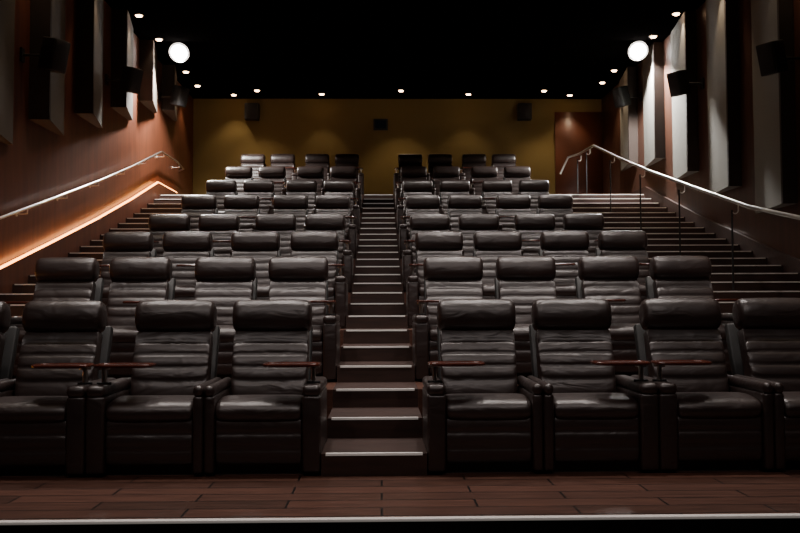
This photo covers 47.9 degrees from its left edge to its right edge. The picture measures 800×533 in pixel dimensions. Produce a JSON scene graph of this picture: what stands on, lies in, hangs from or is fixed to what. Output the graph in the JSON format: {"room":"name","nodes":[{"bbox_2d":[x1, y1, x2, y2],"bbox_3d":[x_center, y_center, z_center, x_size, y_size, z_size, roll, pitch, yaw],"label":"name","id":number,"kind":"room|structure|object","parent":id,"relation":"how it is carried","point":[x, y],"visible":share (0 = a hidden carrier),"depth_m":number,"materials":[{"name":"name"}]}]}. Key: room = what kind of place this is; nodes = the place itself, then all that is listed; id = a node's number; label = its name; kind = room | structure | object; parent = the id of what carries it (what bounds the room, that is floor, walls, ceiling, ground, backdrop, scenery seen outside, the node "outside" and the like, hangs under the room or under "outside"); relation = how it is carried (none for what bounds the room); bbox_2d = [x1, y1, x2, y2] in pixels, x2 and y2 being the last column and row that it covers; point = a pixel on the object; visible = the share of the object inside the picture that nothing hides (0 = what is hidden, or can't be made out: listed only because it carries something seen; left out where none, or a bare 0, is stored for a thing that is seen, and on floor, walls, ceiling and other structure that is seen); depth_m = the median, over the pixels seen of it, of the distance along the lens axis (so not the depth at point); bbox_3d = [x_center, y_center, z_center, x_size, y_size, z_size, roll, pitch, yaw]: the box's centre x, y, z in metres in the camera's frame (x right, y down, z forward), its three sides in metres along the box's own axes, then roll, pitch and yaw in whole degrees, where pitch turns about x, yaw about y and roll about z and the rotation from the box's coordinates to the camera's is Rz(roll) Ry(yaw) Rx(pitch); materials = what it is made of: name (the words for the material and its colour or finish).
{"room":"movie theater","nodes":[
{"label":"movie theater","id":0,"kind":"room"},
{"bbox_2d":[0,0,192,265],"bbox_3d":[-5.525,-1.564,10.415,0.200,7.480,28.900,0,-3,-1],"label":"wall","id":1,"kind":"structure","parent":0,"point":[41,164],"depth_m":15.33,"materials":[{"name":"brown paint"}]},
{"bbox_2d":[0,0,14,144],"bbox_3d":[-5.312,-3.471,11.980,0.300,3.494,1.250,0,-3,-1],"label":"acoustic panel","id":2,"kind":"object","parent":1,"relation":"attached to","point":[7,7],"visible":1,"depth_m":12.17,"materials":[{"name":"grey fabric"}]},
{"bbox_2d":[20,36,70,73],"bbox_3d":[-5.138,-3.062,13.080,0.683,0.501,0.366,-1,-3,14],"label":"speaker","id":3,"kind":"object","parent":1,"relation":"attached to","point":[54,52],"visible":1,"depth_m":12.95},
{"bbox_2d":[29,0,65,134],"bbox_3d":[-5.355,-3.638,13.989,0.300,2.984,1.250,0,-3,-1],"label":"acoustic panel","id":4,"kind":"object","parent":1,"relation":"attached to","point":[47,17],"visible":0.91,"depth_m":13.37,"materials":[{"name":"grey fabric"}]},
{"bbox_2d":[0,182,177,293],"bbox_3d":[-5.452,-0.218,14.212,0.100,4.024,16.600,0,-3,-1],"label":"trim","id":5,"kind":"structure","parent":1,"relation":"attached to","point":[17,270],"depth_m":15.13,"materials":[{"name":"red wood"}]},
{"bbox_2d":[75,0,103,127],"bbox_3d":[-5.398,-3.810,15.998,0.300,2.462,1.250,0,-3,-1],"label":"acoustic panel","id":6,"kind":"object","parent":1,"relation":"attached to","point":[89,13],"visible":1,"depth_m":15.39,"materials":[{"name":"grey fabric"}]},
{"bbox_2d":[0,151,183,219],"bbox_3d":[-5.412,-1.081,14.132,0.181,3.782,17.967,0,-3,-1],"label":"wall handrail","id":7,"kind":"object","parent":1,"relation":"attached to","point":[16,212],"visible":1,"depth_m":15.19,"materials":[{"name":"silver metal"}]},
{"bbox_2d":[111,9,133,119],"bbox_3d":[-5.441,-3.998,18.008,0.300,1.911,1.250,0,-3,-1],"label":"acoustic panel","id":8,"kind":"object","parent":1,"relation":"attached to","point":[122,31],"visible":0.88,"depth_m":17.40,"materials":[{"name":"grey fabric"}]},
{"bbox_2d":[105,66,143,93],"bbox_3d":[-5.224,-3.536,17.104,0.683,0.501,0.366,-1,-3,14],"label":"speaker","id":9,"kind":"object","parent":1,"relation":"attached to","point":[131,77],"visible":1,"depth_m":16.97},
{"bbox_2d":[139,40,157,112],"bbox_3d":[-5.484,-4.202,20.018,0.300,1.326,1.250,0,-3,-1],"label":"acoustic panel","id":10,"kind":"object","parent":1,"relation":"attached to","point":[148,56],"visible":1,"depth_m":19.41,"materials":[{"name":"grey fabric"}]},
{"bbox_2d":[162,65,176,120],"bbox_3d":[-5.526,-4.232,22.021,0.300,1.090,1.250,0,-3,-1],"label":"acoustic panel","id":11,"kind":"object","parent":1,"relation":"attached to","point":[169,75],"visible":0.82,"depth_m":21.41,"materials":[{"name":"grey fabric"}]},
{"bbox_2d":[159,85,189,107],"bbox_3d":[-5.312,-4.005,21.227,0.683,0.501,0.366,-1,-3,14],"label":"speaker","id":12,"kind":"object","parent":1,"relation":"attached to","point":[179,97],"visible":1,"depth_m":21.09},
{"bbox_2d":[193,99,601,194],"bbox_3d":[-0.031,-0.942,25.070,11.800,7.480,0.200,0,-3,-1],"label":"wall","id":13,"kind":"structure","parent":0,"point":[298,127],"depth_m":25.08,"materials":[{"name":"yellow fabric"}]},
{"bbox_2d":[244,103,259,120],"bbox_3d":[-4.088,-4.273,24.873,0.380,0.450,0.313,0,-3,-1],"label":"speaker","id":14,"kind":"object","parent":13,"relation":"attached to","point":[251,111],"visible":1,"depth_m":24.72},
{"bbox_2d":[373,119,387,129],"bbox_3d":[-0.540,-3.953,25.062,0.400,0.320,0.060,0,-3,-1],"label":"window","id":15,"kind":"structure","parent":13,"relation":"in","point":[378,124],"depth_m":25.03,"materials":[{"name":"black glass"}]},
{"bbox_2d":[517,103,531,120],"bbox_3d":[3.460,-4.295,25.032,0.380,0.450,0.313,0,-3,-1],"label":"speaker","id":16,"kind":"object","parent":13,"relation":"attached to","point":[524,110],"visible":1,"depth_m":24.88},
{"bbox_2d":[555,112,602,193],"bbox_3d":[4.998,-2.905,25.137,1.330,2.830,0.050,0,-3,-1],"label":"wood panel","id":17,"kind":"object","parent":13,"relation":"attached to","point":[575,132],"depth_m":25.12,"materials":[{"name":"brown wood"}]},
{"bbox_2d":[0,466,799,519],"bbox_3d":[0.193,1.972,14.850,11.400,0.340,19.970,0,-3,-1],"label":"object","id":18,"kind":"structure","parent":0,"point":[203,495],"depth_m":5.48,"materials":[{"name":"brown wood"}]},
{"bbox_2d":[0,301,19,380],"bbox_3d":[-3.330,0.851,6.604,0.791,1.202,1.131,0,-3,-1],"label":"seat","id":19,"kind":"object","parent":18,"relation":"on","point":[9,335],"visible":0.58,"depth_m":6.99,"materials":[{"name":"brown leather"}]},
{"bbox_2d":[0,300,114,475],"bbox_3d":[-2.535,0.849,6.621,0.791,1.202,1.131,0,-3,-1],"label":"seat","id":20,"kind":"object","parent":18,"relation":"on","point":[43,409],"visible":0.86,"depth_m":6.53,"materials":[{"name":"brown leather"}]},
{"bbox_2d":[0,195,183,315],"bbox_3d":[-4.677,-0.017,15.445,1.459,3.723,18.747,0,-3,-1],"label":"staircase","id":21,"kind":"structure","parent":18,"relation":"on","point":[167,204],"depth_m":15.71,"materials":[{"name":"brown wood"}]},
{"bbox_2d":[85,300,220,474],"bbox_3d":[-1.740,0.846,6.638,0.791,1.202,1.131,0,-3,-1],"label":"seat","id":22,"kind":"object","parent":18,"relation":"on","point":[151,421],"visible":0.92,"depth_m":6.16,"materials":[{"name":"brown leather"}]},
{"bbox_2d":[204,300,326,474],"bbox_3d":[-0.946,0.844,6.654,0.791,1.202,1.131,0,-3,-1],"label":"seat","id":23,"kind":"object","parent":18,"relation":"on","point":[270,417],"visible":1,"depth_m":6.18,"materials":[{"name":"brown leather"}]},
{"bbox_2d":[321,194,426,475],"bbox_3d":[-0.378,-0.030,15.536,0.718,3.723,18.747,0,-3,-1],"label":"staircase","id":24,"kind":"structure","parent":18,"relation":"on","point":[375,418],"depth_m":8.30,"materials":[{"name":"brown wood"}]},
{"bbox_2d":[0,513,799,524],"bbox_3d":[0.401,1.368,4.884,11.380,0.016,0.050,0,-3,-1],"label":"trim","id":25,"kind":"structure","parent":18,"relation":"attached to","point":[775,515],"depth_m":4.86,"materials":[{"name":"silver metal"}]},
{"bbox_2d":[326,195,517,438],"bbox_3d":[-0.393,0.004,16.265,7.140,3.719,17.288,0,-3,-1],"label":"floor","id":26,"kind":"structure","parent":18,"relation":"on","point":[331,384],"depth_m":7.92,"materials":[{"name":"brown wood"}]},
{"bbox_2d":[5,257,103,378],"bbox_3d":[-3.377,0.497,8.801,0.791,1.202,1.131,0,-3,-1],"label":"seat","id":27,"kind":"object","parent":26,"relation":"on","point":[58,278],"visible":0.34,"depth_m":8.98,"materials":[{"name":"brown leather"}]},
{"bbox_2d":[99,232,156,308],"bbox_3d":[-3.425,0.153,10.998,0.791,1.202,1.131,0,-3,-1],"label":"seat","id":28,"kind":"object","parent":26,"relation":"on","point":[115,244],"visible":0.28,"depth_m":11.18,"materials":[{"name":"brown leather"}]},
{"bbox_2d":[106,257,175,378],"bbox_3d":[-2.583,0.495,8.818,0.791,1.202,1.131,0,-3,-1],"label":"seat","id":29,"kind":"object","parent":26,"relation":"on","point":[135,280],"visible":0.4,"depth_m":8.95,"materials":[{"name":"brown leather"}]},
{"bbox_2d":[148,214,192,256],"bbox_3d":[-3.472,-0.191,13.195,0.791,1.202,1.131,0,-3,-1],"label":"seat","id":30,"kind":"object","parent":26,"relation":"on","point":[159,224],"visible":0.17,"depth_m":13.38,"materials":[{"name":"brown leather"}]},
{"bbox_2d":[163,232,214,299],"bbox_3d":[-2.630,0.151,11.015,0.791,1.202,1.131,0,-3,-1],"label":"seat","id":31,"kind":"object","parent":26,"relation":"on","point":[183,249],"visible":0.33,"depth_m":11.18,"materials":[{"name":"brown leather"}]},
{"bbox_2d":[181,195,217,231],"bbox_3d":[-3.520,-0.654,15.397,0.791,1.202,1.131,0,-3,-1],"label":"seat","id":32,"kind":"object","parent":26,"relation":"on","point":[193,206],"visible":0.16,"depth_m":15.58,"materials":[{"name":"brown leather"}]},
{"bbox_2d":[198,214,240,256],"bbox_3d":[-2.677,-0.193,13.211,0.791,1.202,1.131,0,-3,-1],"label":"seat","id":33,"kind":"object","parent":26,"relation":"on","point":[221,227],"visible":0.26,"depth_m":13.39,"materials":[{"name":"brown leather"}]},
{"bbox_2d":[206,180,237,213],"bbox_3d":[-3.568,-1.128,17.599,0.791,1.202,1.131,0,-3,-1],"label":"seat","id":34,"kind":"object","parent":26,"relation":"on","point":[220,189],"visible":0.17,"depth_m":17.78,"materials":[{"name":"brown leather"}]},
{"bbox_2d":[194,257,257,378],"bbox_3d":[-1.788,0.492,8.835,0.791,1.202,1.131,0,-3,-1],"label":"seat","id":35,"kind":"object","parent":26,"relation":"on","point":[224,281],"visible":0.28,"depth_m":9.00,"materials":[{"name":"brown leather"}]},
{"bbox_2d":[225,166,252,194],"bbox_3d":[-3.616,-1.642,19.803,0.791,1.202,1.131,0,-3,-1],"label":"seat","id":36,"kind":"object","parent":26,"relation":"on","point":[239,174],"visible":0.21,"depth_m":19.98,"materials":[{"name":"brown leather"}]},
{"bbox_2d":[224,195,259,231],"bbox_3d":[-2.725,-0.657,15.414,0.791,1.202,1.131,0,-3,-1],"label":"seat","id":37,"kind":"object","parent":26,"relation":"on","point":[246,207],"visible":0.34,"depth_m":15.59,"materials":[{"name":"brown leather"}]},
{"bbox_2d":[240,154,265,179],"bbox_3d":[-3.664,-2.195,22.009,0.791,1.202,1.131,0,-3,-1],"label":"seat","id":38,"kind":"object","parent":26,"relation":"on","point":[255,161],"visible":0.2,"depth_m":22.19,"materials":[{"name":"brown leather"}]},
{"bbox_2d":[231,231,280,299],"bbox_3d":[-1.835,0.149,11.032,0.791,1.202,1.131,0,-3,-1],"label":"seat","id":39,"kind":"object","parent":26,"relation":"on","point":[261,246],"visible":0.24,"depth_m":11.21,"materials":[{"name":"brown leather"}]},
{"bbox_2d":[243,180,274,213],"bbox_3d":[-2.773,-1.130,17.616,0.791,1.202,1.131,0,-3,-1],"label":"seat","id":40,"kind":"object","parent":26,"relation":"on","point":[264,189],"visible":0.36,"depth_m":17.79,"materials":[{"name":"brown leather"}]},
{"bbox_2d":[258,166,286,194],"bbox_3d":[-2.821,-1.644,19.820,0.791,1.202,1.131,0,-3,-1],"label":"seat","id":41,"kind":"object","parent":26,"relation":"on","point":[277,174],"visible":0.43,"depth_m":20.00,"materials":[{"name":"brown leather"}]},
{"bbox_2d":[255,214,296,256],"bbox_3d":[-1.882,-0.195,13.228,0.791,1.202,1.131,0,-3,-1],"label":"seat","id":42,"kind":"object","parent":26,"relation":"on","point":[284,224],"visible":0.23,"depth_m":13.41,"materials":[{"name":"brown leather"}]},
{"bbox_2d":[270,154,296,181],"bbox_3d":[-2.869,-2.198,22.026,0.791,1.202,1.131,0,-3,-1],"label":"seat","id":43,"kind":"object","parent":26,"relation":"on","point":[287,161],"visible":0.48,"depth_m":22.20,"materials":[{"name":"brown leather"}]},
{"bbox_2d":[273,195,307,231],"bbox_3d":[-1.930,-0.659,15.430,0.791,1.202,1.131,0,-3,-1],"label":"seat","id":44,"kind":"object","parent":26,"relation":"on","point":[297,205],"visible":0.23,"depth_m":15.61,"materials":[{"name":"brown leather"}]},
{"bbox_2d":[286,180,316,214],"bbox_3d":[-1.978,-1.133,17.633,0.791,1.202,1.131,0,-3,-1],"label":"seat","id":45,"kind":"object","parent":26,"relation":"on","point":[308,188],"visible":0.34,"depth_m":17.81,"materials":[{"name":"brown leather"}]},
{"bbox_2d":[268,257,339,379],"bbox_3d":[-0.993,0.490,8.852,0.791,1.202,1.131,0,-3,-1],"label":"seat","id":46,"kind":"object","parent":26,"relation":"on","point":[291,278],"visible":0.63,"depth_m":8.97,"materials":[{"name":"brown leather"}]},
{"bbox_2d":[297,166,324,194],"bbox_3d":[-2.026,-1.646,19.837,0.791,1.202,1.131,0,-3,-1],"label":"seat","id":47,"kind":"object","parent":26,"relation":"on","point":[316,173],"visible":0.38,"depth_m":20.02,"materials":[{"name":"brown leather"}]},
{"bbox_2d":[305,154,329,180],"bbox_3d":[-2.074,-2.200,22.043,0.791,1.202,1.131,0,-3,-1],"label":"seat","id":48,"kind":"object","parent":26,"relation":"on","point":[320,160],"visible":0.39,"depth_m":22.22,"materials":[{"name":"brown leather"}]},
{"bbox_2d":[290,231,347,326],"bbox_3d":[-1.040,0.146,11.048,0.791,1.202,1.131,0,-3,-1],"label":"seat","id":49,"kind":"object","parent":26,"relation":"on","point":[325,244],"visible":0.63,"depth_m":11.22,"materials":[{"name":"brown leather"}]},
{"bbox_2d":[305,214,352,292],"bbox_3d":[-1.088,-0.198,13.245,0.791,1.202,1.131,0,-3,-1],"label":"seat","id":50,"kind":"object","parent":26,"relation":"on","point":[313,222],"visible":0.45,"depth_m":13.41,"materials":[{"name":"brown leather"}]},
{"bbox_2d":[316,195,356,258],"bbox_3d":[-1.135,-0.661,15.447,0.791,1.202,1.131,0,-3,-1],"label":"seat","id":51,"kind":"object","parent":26,"relation":"on","point":[325,204],"visible":0.49,"depth_m":15.62,"materials":[{"name":"brown leather"}]},
{"bbox_2d":[324,180,359,233],"bbox_3d":[-1.183,-1.135,17.649,0.791,1.202,1.131,0,-3,-1],"label":"seat","id":52,"kind":"object","parent":26,"relation":"on","point":[331,187],"visible":0.44,"depth_m":17.82,"materials":[{"name":"brown leather"}]},
{"bbox_2d":[330,166,361,212],"bbox_3d":[-1.231,-1.649,19.854,0.791,1.202,1.131,0,-3,-1],"label":"seat","id":53,"kind":"object","parent":26,"relation":"on","point":[337,172],"visible":0.41,"depth_m":20.03,"materials":[{"name":"brown leather"}]},
{"bbox_2d":[330,154,363,194],"bbox_3d":[-1.279,-2.202,22.059,0.791,1.202,1.131,0,-3,-1],"label":"seat","id":54,"kind":"object","parent":26,"relation":"on","point":[352,160],"visible":0.43,"depth_m":22.23,"materials":[{"name":"brown leather"}]},
{"bbox_2d":[393,154,426,194],"bbox_3d":[0.235,-2.207,22.091,0.791,1.202,1.131,0,-3,-1],"label":"seat","id":55,"kind":"object","parent":26,"relation":"on","point":[403,159],"visible":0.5,"depth_m":22.27,"materials":[{"name":"brown leather"}]},
{"bbox_2d":[395,166,426,212],"bbox_3d":[0.283,-1.653,19.886,0.791,1.202,1.131,0,-3,-1],"label":"seat","id":56,"kind":"object","parent":26,"relation":"on","point":[406,172],"visible":0.41,"depth_m":20.06,"materials":[{"name":"brown leather"}]},
{"bbox_2d":[397,180,432,233],"bbox_3d":[0.331,-1.139,17.681,0.791,1.202,1.131,0,-3,-1],"label":"seat","id":57,"kind":"object","parent":26,"relation":"on","point":[410,187],"visible":0.38,"depth_m":17.86,"materials":[{"name":"brown leather"}]},
{"bbox_2d":[399,195,439,258],"bbox_3d":[0.379,-0.666,15.479,0.791,1.202,1.131,0,-3,-1],"label":"seat","id":58,"kind":"object","parent":26,"relation":"on","point":[415,204],"visible":0.49,"depth_m":15.65,"materials":[{"name":"brown leather"}]},
{"bbox_2d":[402,214,449,291],"bbox_3d":[0.427,-0.202,13.277,0.791,1.202,1.131,0,-3,-1],"label":"seat","id":59,"kind":"object","parent":26,"relation":"on","point":[418,222],"visible":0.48,"depth_m":13.45,"materials":[{"name":"brown leather"}]},
{"bbox_2d":[406,231,462,325],"bbox_3d":[0.474,0.142,11.080,0.791,1.202,1.131,0,-3,-1],"label":"seat","id":60,"kind":"object","parent":26,"relation":"on","point":[427,243],"visible":0.48,"depth_m":11.25,"materials":[{"name":"brown leather"}]},
{"bbox_2d":[427,154,459,181],"bbox_3d":[1.030,-2.209,22.108,0.791,1.202,1.131,0,-3,-1],"label":"seat","id":61,"kind":"object","parent":26,"relation":"on","point":[434,160],"visible":0.36,"depth_m":22.29,"materials":[{"name":"brown leather"}]},
{"bbox_2d":[432,166,459,196],"bbox_3d":[1.078,-1.655,19.902,0.791,1.202,1.131,0,-3,-1],"label":"seat","id":62,"kind":"object","parent":26,"relation":"on","point":[440,173],"visible":0.39,"depth_m":20.08,"materials":[{"name":"brown leather"}]},
{"bbox_2d":[412,256,482,378],"bbox_3d":[0.522,0.486,8.884,0.791,1.202,1.131,0,-3,-1],"label":"seat","id":63,"kind":"object","parent":26,"relation":"on","point":[445,277],"visible":0.58,"depth_m":9.01,"materials":[{"name":"brown leather"}]},
{"bbox_2d":[439,180,469,213],"bbox_3d":[1.126,-1.142,17.698,0.791,1.202,1.131,0,-3,-1],"label":"seat","id":64,"kind":"object","parent":26,"relation":"on","point":[447,187],"visible":0.35,"depth_m":17.88,"materials":[{"name":"brown leather"}]},
{"bbox_2d":[448,195,481,230],"bbox_3d":[1.174,-0.668,15.496,0.791,1.202,1.131,0,-3,-1],"label":"seat","id":65,"kind":"object","parent":26,"relation":"on","point":[458,205],"visible":0.29,"depth_m":15.67,"materials":[{"name":"brown leather"}]},
{"bbox_2d":[460,154,485,181],"bbox_3d":[1.825,-2.211,22.125,0.791,1.202,1.131,0,-3,-1],"label":"seat","id":66,"kind":"object","parent":26,"relation":"on","point":[468,160],"visible":0.44,"depth_m":22.30,"materials":[{"name":"brown leather"}]},
{"bbox_2d":[458,214,498,255],"bbox_3d":[1.222,-0.204,13.294,0.791,1.202,1.131,0,-3,-1],"label":"seat","id":67,"kind":"object","parent":26,"relation":"on","point":[469,224],"visible":0.32,"depth_m":13.47,"materials":[{"name":"brown leather"}]},
{"bbox_2d":[469,166,497,194],"bbox_3d":[1.873,-1.658,19.919,0.791,1.202,1.131,0,-3,-1],"label":"seat","id":68,"kind":"object","parent":26,"relation":"on","point":[478,173],"visible":0.36,"depth_m":20.09,"materials":[{"name":"brown leather"}]},
{"bbox_2d":[481,180,511,213],"bbox_3d":[1.921,-1.144,17.715,0.791,1.202,1.131,0,-3,-1],"label":"seat","id":69,"kind":"object","parent":26,"relation":"on","point":[491,189],"visible":0.44,"depth_m":17.89,"materials":[{"name":"brown leather"}]},
{"bbox_2d":[473,231,521,298],"bbox_3d":[1.269,0.140,11.097,0.791,1.202,1.131,0,-3,-1],"label":"seat","id":70,"kind":"object","parent":26,"relation":"on","point":[489,246],"visible":0.27,"depth_m":11.27,"materials":[{"name":"brown leather"}]},
{"bbox_2d":[491,154,515,179],"bbox_3d":[2.620,-2.214,22.142,0.791,1.202,1.131,0,-3,-1],"label":"seat","id":71,"kind":"object","parent":26,"relation":"on","point":[500,161],"visible":0.22,"depth_m":22.32,"materials":[{"name":"brown leather"}]},
{"bbox_2d":[495,195,530,230],"bbox_3d":[1.969,-0.670,15.512,0.791,1.202,1.131,0,-3,-1],"label":"seat","id":72,"kind":"object","parent":26,"relation":"on","point":[508,207],"visible":0.3,"depth_m":15.69,"materials":[{"name":"brown leather"}]},
{"bbox_2d":[503,166,530,194],"bbox_3d":[2.668,-1.660,19.936,0.791,1.202,1.131,0,-3,-1],"label":"seat","id":73,"kind":"object","parent":26,"relation":"on","point":[515,174],"visible":0.27,"depth_m":20.11,"materials":[{"name":"brown leather"}]},
{"bbox_2d":[494,256,556,377],"bbox_3d":[1.317,0.483,8.900,0.791,1.202,1.131,0,-3,-1],"label":"seat","id":74,"kind":"object","parent":26,"relation":"on","point":[523,280],"visible":0.26,"depth_m":9.07,"materials":[{"name":"brown leather"}]},
{"bbox_2d":[518,180,548,213],"bbox_3d":[2.716,-1.146,17.732,0.791,1.202,1.131,0,-3,-1],"label":"seat","id":75,"kind":"object","parent":26,"relation":"on","point":[534,189],"visible":0.2,"depth_m":17.91,"materials":[{"name":"brown leather"}]},
{"bbox_2d":[513,214,554,255],"bbox_3d":[2.017,-0.206,13.310,0.791,1.202,1.131,0,-3,-1],"label":"seat","id":76,"kind":"object","parent":26,"relation":"on","point":[530,226],"visible":0.31,"depth_m":13.48,"materials":[{"name":"brown leather"}]},
{"bbox_2d":[536,195,572,230],"bbox_3d":[2.764,-0.673,15.529,0.791,1.202,1.131,0,-3,-1],"label":"seat","id":77,"kind":"object","parent":26,"relation":"on","point":[559,206],"visible":0.19,"depth_m":15.71,"materials":[{"name":"brown leather"}]},
{"bbox_2d":[538,231,588,298],"bbox_3d":[2.064,0.137,11.114,0.791,1.202,1.131,0,-3,-1],"label":"seat","id":78,"kind":"object","parent":26,"relation":"on","point":[566,247],"visible":0.3,"depth_m":11.29,"materials":[{"name":"brown leather"}]},
{"bbox_2d":[561,214,603,255],"bbox_3d":[2.812,-0.209,13.327,0.791,1.202,1.131,0,-3,-1],"label":"seat","id":79,"kind":"object","parent":26,"relation":"on","point":[593,224],"visible":0.21,"depth_m":13.51,"materials":[{"name":"brown leather"}]},
{"bbox_2d":[575,256,641,375],"bbox_3d":[2.111,0.481,8.917,0.791,1.202,1.131,0,-3,-1],"label":"seat","id":80,"kind":"object","parent":26,"relation":"on","point":[613,279],"visible":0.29,"depth_m":9.05,"materials":[{"name":"brown leather"}]},
{"bbox_2d":[595,231,649,300],"bbox_3d":[2.859,0.135,11.131,0.791,1.202,1.131,0,-3,-1],"label":"seat","id":81,"kind":"object","parent":26,"relation":"on","point":[610,243],"visible":0.3,"depth_m":11.31,"materials":[{"name":"brown leather"}]},
{"bbox_2d":[645,256,737,374],"bbox_3d":[2.906,0.479,8.934,0.791,1.202,1.131,0,-3,-1],"label":"seat","id":82,"kind":"object","parent":26,"relation":"on","point":[670,276],"visible":0.24,"depth_m":9.11,"materials":[{"name":"brown leather"}]},
{"bbox_2d":[422,299,542,472],"bbox_3d":[0.569,0.840,6.686,0.791,1.202,1.131,0,-3,-1],"label":"seat","id":83,"kind":"object","parent":18,"relation":"on","point":[477,418],"visible":0.99,"depth_m":6.21,"materials":[{"name":"brown leather"}]},
{"bbox_2d":[527,298,658,471],"bbox_3d":[1.364,0.837,6.703,0.791,1.202,1.131,0,-3,-1],"label":"seat","id":84,"kind":"object","parent":18,"relation":"on","point":[596,419],"visible":0.94,"depth_m":6.23,"materials":[{"name":"brown leather"}]},
{"bbox_2d":[549,194,799,312],"bbox_3d":[4.499,-0.044,15.639,2.614,3.723,18.747,0,-3,-1],"label":"staircase","id":85,"kind":"structure","parent":18,"relation":"on","point":[753,278],"depth_m":15.39,"materials":[{"name":"brown wood"}]},
{"bbox_2d":[559,144,799,290],"bbox_3d":[4.600,-0.732,13.935,0.497,4.947,17.188,0,-3,-2],"label":"handrail","id":86,"kind":"object","parent":85,"relation":"on","point":[780,213],"visible":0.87,"depth_m":14.62,"materials":[{"name":"silver metal"}]},
{"bbox_2d":[631,298,774,470],"bbox_3d":[2.159,0.835,6.720,0.791,1.202,1.131,0,-3,-1],"label":"seat","id":87,"kind":"object","parent":18,"relation":"on","point":[710,419],"visible":0.92,"depth_m":6.25,"materials":[{"name":"brown leather"}]},
{"bbox_2d":[724,298,799,469],"bbox_3d":[2.954,0.833,6.737,0.791,1.202,1.131,0,-3,-1],"label":"seat","id":88,"kind":"object","parent":18,"relation":"on","point":[763,339],"visible":0.79,"depth_m":6.86,"materials":[{"name":"brown leather"}]},
{"bbox_2d":[105,0,705,98],"bbox_3d":[0.259,-5.417,10.706,11.800,0.200,29.300,0,-3,-1],"label":"ceiling","id":89,"kind":"structure","parent":0,"point":[282,49],"depth_m":19.87,"materials":[{"name":"black paint"}]},
{"bbox_2d":[134,13,143,17],"bbox_3d":[-5.172,-4.966,17.831,0.198,0.035,0.198,0,-3,-1],"label":"recessed light","id":90,"kind":"object","parent":89,"relation":"in","point":[139,15],"depth_m":17.78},
{"bbox_2d":[169,42,189,62],"bbox_3d":[-4.838,-4.701,19.787,0.391,0.396,0.384,-2,-3,37],"label":"globe light","id":91,"kind":"object","parent":89,"relation":"hanging from","point":[179,52],"visible":1,"depth_m":19.75,"materials":[{"name":"white glass"}]},
{"bbox_2d":[628,41,647,60],"bbox_3d":[5.244,-4.739,19.800,0.391,0.396,0.384,-2,-3,37],"label":"spotlight","id":92,"kind":"object","parent":89,"relation":"hanging from","point":[638,50],"visible":1,"depth_m":19.76,"materials":[{"name":"glass"}]},
{"bbox_2d":[671,12,680,15],"bbox_3d":[5.480,-5.005,17.856,0.198,0.035,0.198,0,-3,-1],"label":"recessed light","id":93,"kind":"object","parent":89,"relation":"in","point":[674,13],"depth_m":17.82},
{"bbox_2d":[602,0,799,258],"bbox_3d":[6.072,-1.597,10.660,0.200,7.480,28.900,0,-3,-1],"label":"wall","id":94,"kind":"structure","parent":0,"point":[781,233],"depth_m":17.12,"materials":[{"name":"paint"}]},
{"bbox_2d":[612,85,641,107],"bbox_3d":[5.389,-4.036,21.453,0.683,0.501,0.366,1,-3,-16],"label":"speaker","id":95,"kind":"object","parent":94,"relation":"attached to","point":[621,97],"visible":1,"depth_m":21.31},
{"bbox_2d":[619,67,637,171],"bbox_3d":[5.606,-3.633,22.404,0.220,2.340,1.400,0,-3,-1],"label":"acoustic panel","id":96,"kind":"object","parent":94,"relation":"attached to","point":[628,114],"visible":0.88,"depth_m":21.74,"materials":[{"name":"grey fabric"}]},
{"bbox_2d":[643,42,664,167],"bbox_3d":[5.650,-3.612,20.351,0.220,2.561,1.400,0,-3,-1],"label":"acoustic panel","id":97,"kind":"object","parent":94,"relation":"attached to","point":[653,63],"visible":0.88,"depth_m":19.71,"materials":[{"name":"grey fabric"}]},
{"bbox_2d":[671,11,698,179],"bbox_3d":[5.694,-3.403,18.290,0.220,3.161,1.400,0,-3,-1],"label":"acoustic panel","id":98,"kind":"object","parent":94,"relation":"attached to","point":[684,33],"visible":0.82,"depth_m":17.66,"materials":[{"name":"grey fabric"}]},
{"bbox_2d":[666,69,703,96],"bbox_3d":[5.478,-3.517,17.327,0.683,0.501,0.366,1,-3,-16],"label":"speaker","id":99,"kind":"object","parent":94,"relation":"attached to","point":[679,84],"visible":1,"depth_m":17.19},
{"bbox_2d":[630,187,799,272],"bbox_3d":[5.867,-0.086,14.444,0.060,4.106,16.600,0,-3,-1],"label":"baseboard","id":100,"kind":"structure","parent":94,"relation":"attached to","point":[791,264],"depth_m":15.90,"materials":[{"name":"brown wood"}]},
{"bbox_2d":[706,0,741,195],"bbox_3d":[5.738,-3.211,16.230,0.220,3.726,1.400,0,-3,-1],"label":"acoustic panel","id":101,"kind":"object","parent":94,"relation":"attached to","point":[722,24],"visible":1,"depth_m":15.77,"materials":[{"name":"grey fabric"}]},
{"bbox_2d":[751,0,797,212],"bbox_3d":[5.782,-3.034,14.171,0.220,4.260,1.400,0,-3,-1],"label":"acoustic panel","id":102,"kind":"object","parent":94,"relation":"attached to","point":[774,106],"visible":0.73,"depth_m":13.74,"materials":[{"name":"grey fabric"}]},
{"bbox_2d":[756,39,799,76],"bbox_3d":[5.566,-3.048,13.203,0.683,0.501,0.366,1,-3,-16],"label":"speaker","id":103,"kind":"object","parent":94,"relation":"attached to","point":[772,59],"visible":1,"depth_m":13.06}
]}

